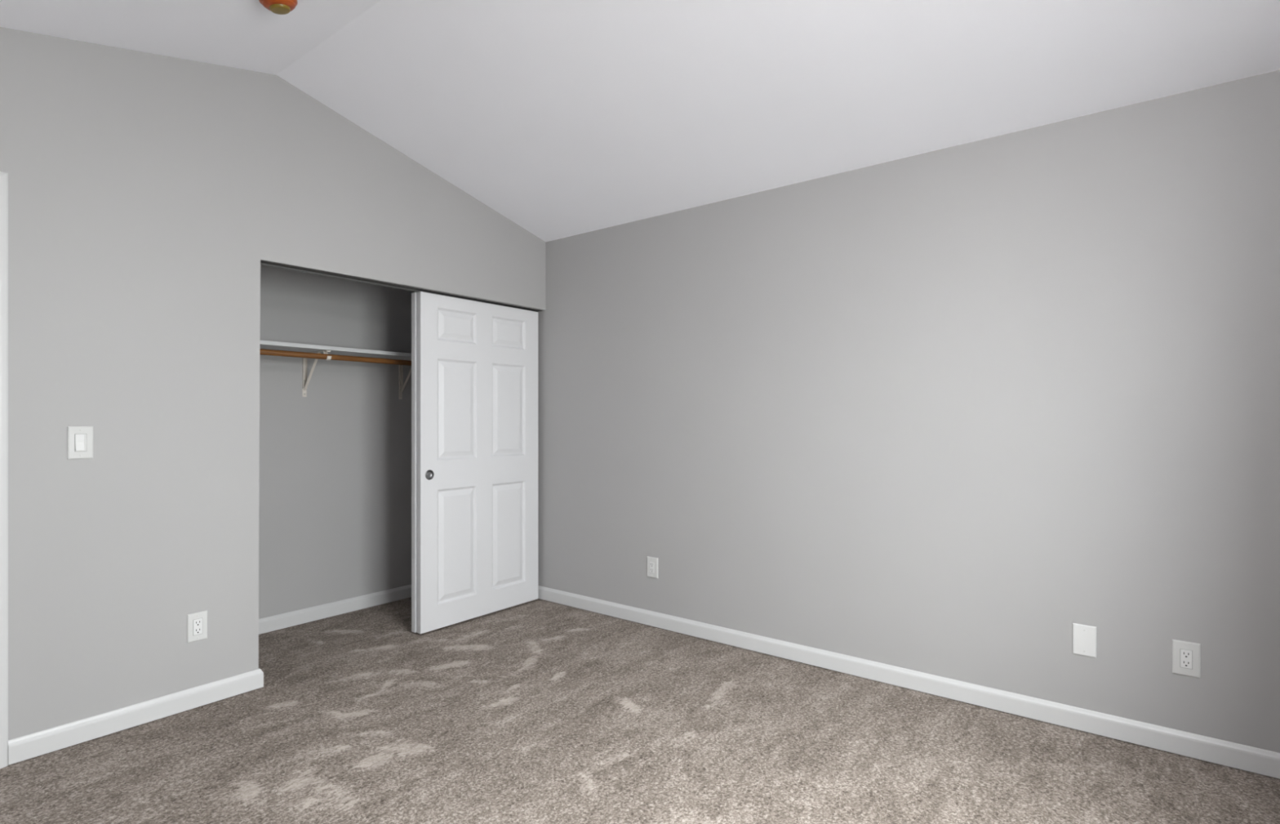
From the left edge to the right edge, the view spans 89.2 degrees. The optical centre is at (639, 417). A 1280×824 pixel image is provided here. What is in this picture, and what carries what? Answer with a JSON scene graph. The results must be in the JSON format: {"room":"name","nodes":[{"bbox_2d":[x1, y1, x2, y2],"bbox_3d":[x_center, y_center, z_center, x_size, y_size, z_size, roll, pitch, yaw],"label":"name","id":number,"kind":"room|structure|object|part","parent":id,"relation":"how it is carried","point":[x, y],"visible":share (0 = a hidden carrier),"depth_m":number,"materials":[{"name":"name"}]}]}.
{"room":"empty bedroom","nodes":[
{"label":"empty bedroom","id":0,"kind":"room"},
{"bbox_2d":[0,26,546,739],"bbox_3d":[-1.763,-0.184,3.100,0.115,2.989,3.610,0,0,38],"label":"wall","id":1,"kind":"structure","parent":0,"point":[148,193],"depth_m":2.69,"materials":[{"name":"grey paint"}]},
{"bbox_2d":[0,171,8,768],"bbox_3d":[-2.526,0.185,2.002,0.017,2.130,0.837,0,0,38],"label":"trim","id":2,"kind":"structure","parent":1,"relation":"attached to","point":[3,175],"depth_m":2.32,"materials":[{"name":"white wood"}]},
{"bbox_2d":[66,426,93,459],"bbox_3d":[-2.148,0.095,2.494,0.014,0.126,0.076,0,0,38],"label":"light switch","id":3,"kind":"object","parent":1,"relation":"attached to","point":[79,438],"visible":1,"depth_m":2.49,"materials":[{"name":"white plastic"}]},
{"bbox_3d":[-2.148,0.095,2.494,0.002,0.067,0.034,0,0,38],"label":"switch frame","id":4,"kind":"part","parent":3,"relation":"part of","materials":[{"name":"white plastic"}]},
{"bbox_2d":[8,667,263,764],"bbox_3d":[-2.021,1.204,2.682,0.042,0.085,0.856,0,0,38],"label":"baseboard","id":5,"kind":"structure","parent":1,"relation":"attached to","point":[23,748],"depth_m":2.60,"materials":[{"name":"white wood"}]},
{"bbox_2d":[186,610,207,642],"bbox_3d":[-1.911,0.902,2.806,0.008,0.121,0.076,0,0,38],"label":"wall outlet","id":6,"kind":"object","parent":1,"relation":"attached to","point":[197,623],"visible":1,"depth_m":2.80,"materials":[{"name":"white plastic"}]},
{"bbox_2d":[193,617,202,635],"bbox_3d":[-1.909,0.902,2.805,0.003,0.067,0.033,0,0,38],"label":"receptacle","id":7,"kind":"object","parent":6,"relation":"attached to","point":[197,622],"depth_m":2.80,"materials":[{"name":"white plastic"}]},
{"bbox_2d":[260,259,542,311],"bbox_3d":[-1.261,-0.734,3.775,0.082,0.012,1.826,0,0,38],"label":"door track","id":8,"kind":"object","parent":1,"relation":"attached to","point":[262,262],"visible":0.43,"depth_m":3.52,"materials":[{"name":"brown metal"}]},
{"bbox_2d":[411,292,417,632],"bbox_3d":[-1.029,0.257,4.117,0.038,1.962,0.918,0,0,38],"label":"sliding closet door","id":9,"kind":"structure","parent":8,"relation":"hanging from","point":[414,295],"depth_m":3.75,"materials":[{"name":"white wood"}]},
{"bbox_2d":[417,291,537,633],"bbox_3d":[-0.990,0.257,4.094,0.038,1.962,0.918,0,0,38],"label":"sliding closet door","id":10,"kind":"structure","parent":8,"relation":"hanging from","point":[477,362],"depth_m":4.03,"materials":[{"name":"white wood"}]},
{"bbox_3d":[-1.224,0.330,3.771,0.013,0.059,0.059,0,0,38],"label":"finger pull","id":11,"kind":"part","parent":10,"relation":"part of","materials":[{"name":"silver metal"}]},
{"bbox_2d":[258,264,417,618],"bbox_3d":[-1.952,0.060,4.154,0.100,2.500,2.070,0,0,38],"label":"wall","id":12,"kind":"structure","parent":0,"point":[335,472],"depth_m":4.09,"materials":[{"name":"grey paint"}]},
{"bbox_2d":[302,350,331,396],"bbox_3d":[-1.921,-0.261,3.860,0.307,0.266,0.024,0,0,38],"label":"shelf bracket","id":13,"kind":"object","parent":12,"relation":"attached to","point":[305,381],"visible":0.94,"depth_m":3.94,"materials":[{"name":"beige metal"}]},
{"bbox_3d":[-2.038,-0.261,3.950,0.012,0.266,0.024,0,0,38],"label":"wall leg","id":14,"kind":"part","parent":13,"relation":"part of","materials":[{"name":"beige metal"}]},
{"bbox_3d":[-1.925,-0.389,3.862,0.292,0.011,0.022,0,0,38],"label":"shelf arm","id":15,"kind":"part","parent":13,"relation":"part of","materials":[{"name":"beige metal"}]},
{"bbox_2d":[259,348,411,365],"bbox_3d":[-1.657,-0.355,3.990,0.060,0.060,1.969,0,0,38],"label":"closet rod","id":16,"kind":"object","parent":13,"relation":"on","point":[262,351],"visible":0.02,"depth_m":3.79,"materials":[{"name":"brown wood"}]},
{"bbox_2d":[258,584,411,634],"bbox_3d":[-1.876,1.204,4.159,0.014,0.085,1.942,0,0,38],"label":"baseboard","id":17,"kind":"structure","parent":12,"relation":"attached to","point":[273,623],"depth_m":4.07,"materials":[{"name":"white wood"}]},
{"bbox_2d":[259,340,411,359],"bbox_3d":[-1.762,-0.406,4.072,0.299,0.022,1.966,0,0,38],"label":"closet shelf","id":18,"kind":"object","parent":12,"relation":"attached to","point":[268,344],"visible":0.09,"depth_m":3.84,"materials":[{"name":"white wood"}]},
{"bbox_2d":[399,359,411,399],"bbox_3d":[-1.526,-0.261,4.373,0.307,0.266,0.024,0,0,38],"label":"shelf bracket","id":19,"kind":"object","parent":12,"relation":"attached to","point":[402,386],"visible":0.54,"depth_m":4.46,"materials":[{"name":"beige metal"}]},
{"bbox_3d":[-1.643,-0.261,4.463,0.012,0.266,0.024,0,0,38],"label":"wall leg","id":20,"kind":"part","parent":19,"relation":"part of","materials":[{"name":"beige metal"}]},
{"bbox_2d":[0,596,1279,823],"bbox_3d":[-0.549,1.280,2.166,4.550,0.060,3.510,0,0,38],"label":"floor","id":21,"kind":"structure","parent":0,"point":[536,711],"depth_m":2.43,"materials":[{"name":"beige carpet"}]},
{"bbox_2d":[0,0,1279,241],"bbox_3d":[-0.232,-1.480,1.922,3.850,0.558,3.550,0,0,38],"label":"ceiling","id":22,"kind":"structure","parent":0,"point":[564,118],"depth_m":2.64,"materials":[{"name":"white paint"}]},
{"bbox_2d":[258,0,297,14],"bbox_3d":[-1.327,-1.524,2.380,0.127,0.069,0.127,0,0,-8],"label":"ceiling light","id":23,"kind":"object","parent":22,"relation":"attached to","point":[277,6],"visible":1,"depth_m":2.37,"materials":[{"name":"orange glass"}]},
{"bbox_2d":[537,70,1279,752],"bbox_3d":[0.560,0.027,3.590,4.770,2.566,0.100,0,0,38],"label":"wall","id":24,"kind":"structure","parent":0,"point":[946,412],"depth_m":2.85,"materials":[{"name":"grey paint"}]},
{"bbox_2d":[646,555,657,577],"bbox_3d":[0.073,0.896,3.896,0.082,0.122,0.008,0,0,38],"label":"wall outlet","id":25,"kind":"object","parent":24,"relation":"attached to","point":[651,562],"visible":1,"depth_m":3.89,"materials":[{"name":"white plastic"}]},
{"bbox_2d":[649,561,653,573],"bbox_3d":[0.072,0.896,3.894,0.033,0.067,0.003,0,0,38],"label":"receptacle","id":26,"kind":"object","parent":25,"relation":"attached to","point":[651,563],"depth_m":3.89,"materials":[{"name":"white plastic"}]},
{"bbox_2d":[537,585,1279,778],"bbox_3d":[0.518,1.204,3.551,4.550,0.085,0.014,0,0,38],"label":"baseboard","id":27,"kind":"structure","parent":24,"relation":"attached to","point":[1242,757],"depth_m":2.84,"materials":[{"name":"white wood"}]},
{"bbox_2d":[1072,622,1096,657],"bbox_3d":[1.771,0.887,2.589,0.078,0.122,0.008,0,0,38],"label":"blank wall plate","id":28,"kind":"object","parent":24,"relation":"attached to","point":[1084,637],"visible":1,"depth_m":2.59,"materials":[{"name":"white plastic"}]},
{"bbox_2d":[1172,639,1200,678],"bbox_3d":[2.018,0.890,2.399,0.080,0.126,0.008,0,0,38],"label":"wall outlet","id":29,"kind":"object","parent":24,"relation":"attached to","point":[1186,655],"visible":1,"depth_m":2.40,"materials":[{"name":"white plastic"}]},
{"bbox_2d":[1180,648,1191,668],"bbox_3d":[2.016,0.890,2.397,0.033,0.067,0.003,0,0,38],"label":"receptacle","id":30,"kind":"object","parent":29,"relation":"attached to","point":[1185,654],"depth_m":2.40,"materials":[{"name":"white plastic"}]}
]}

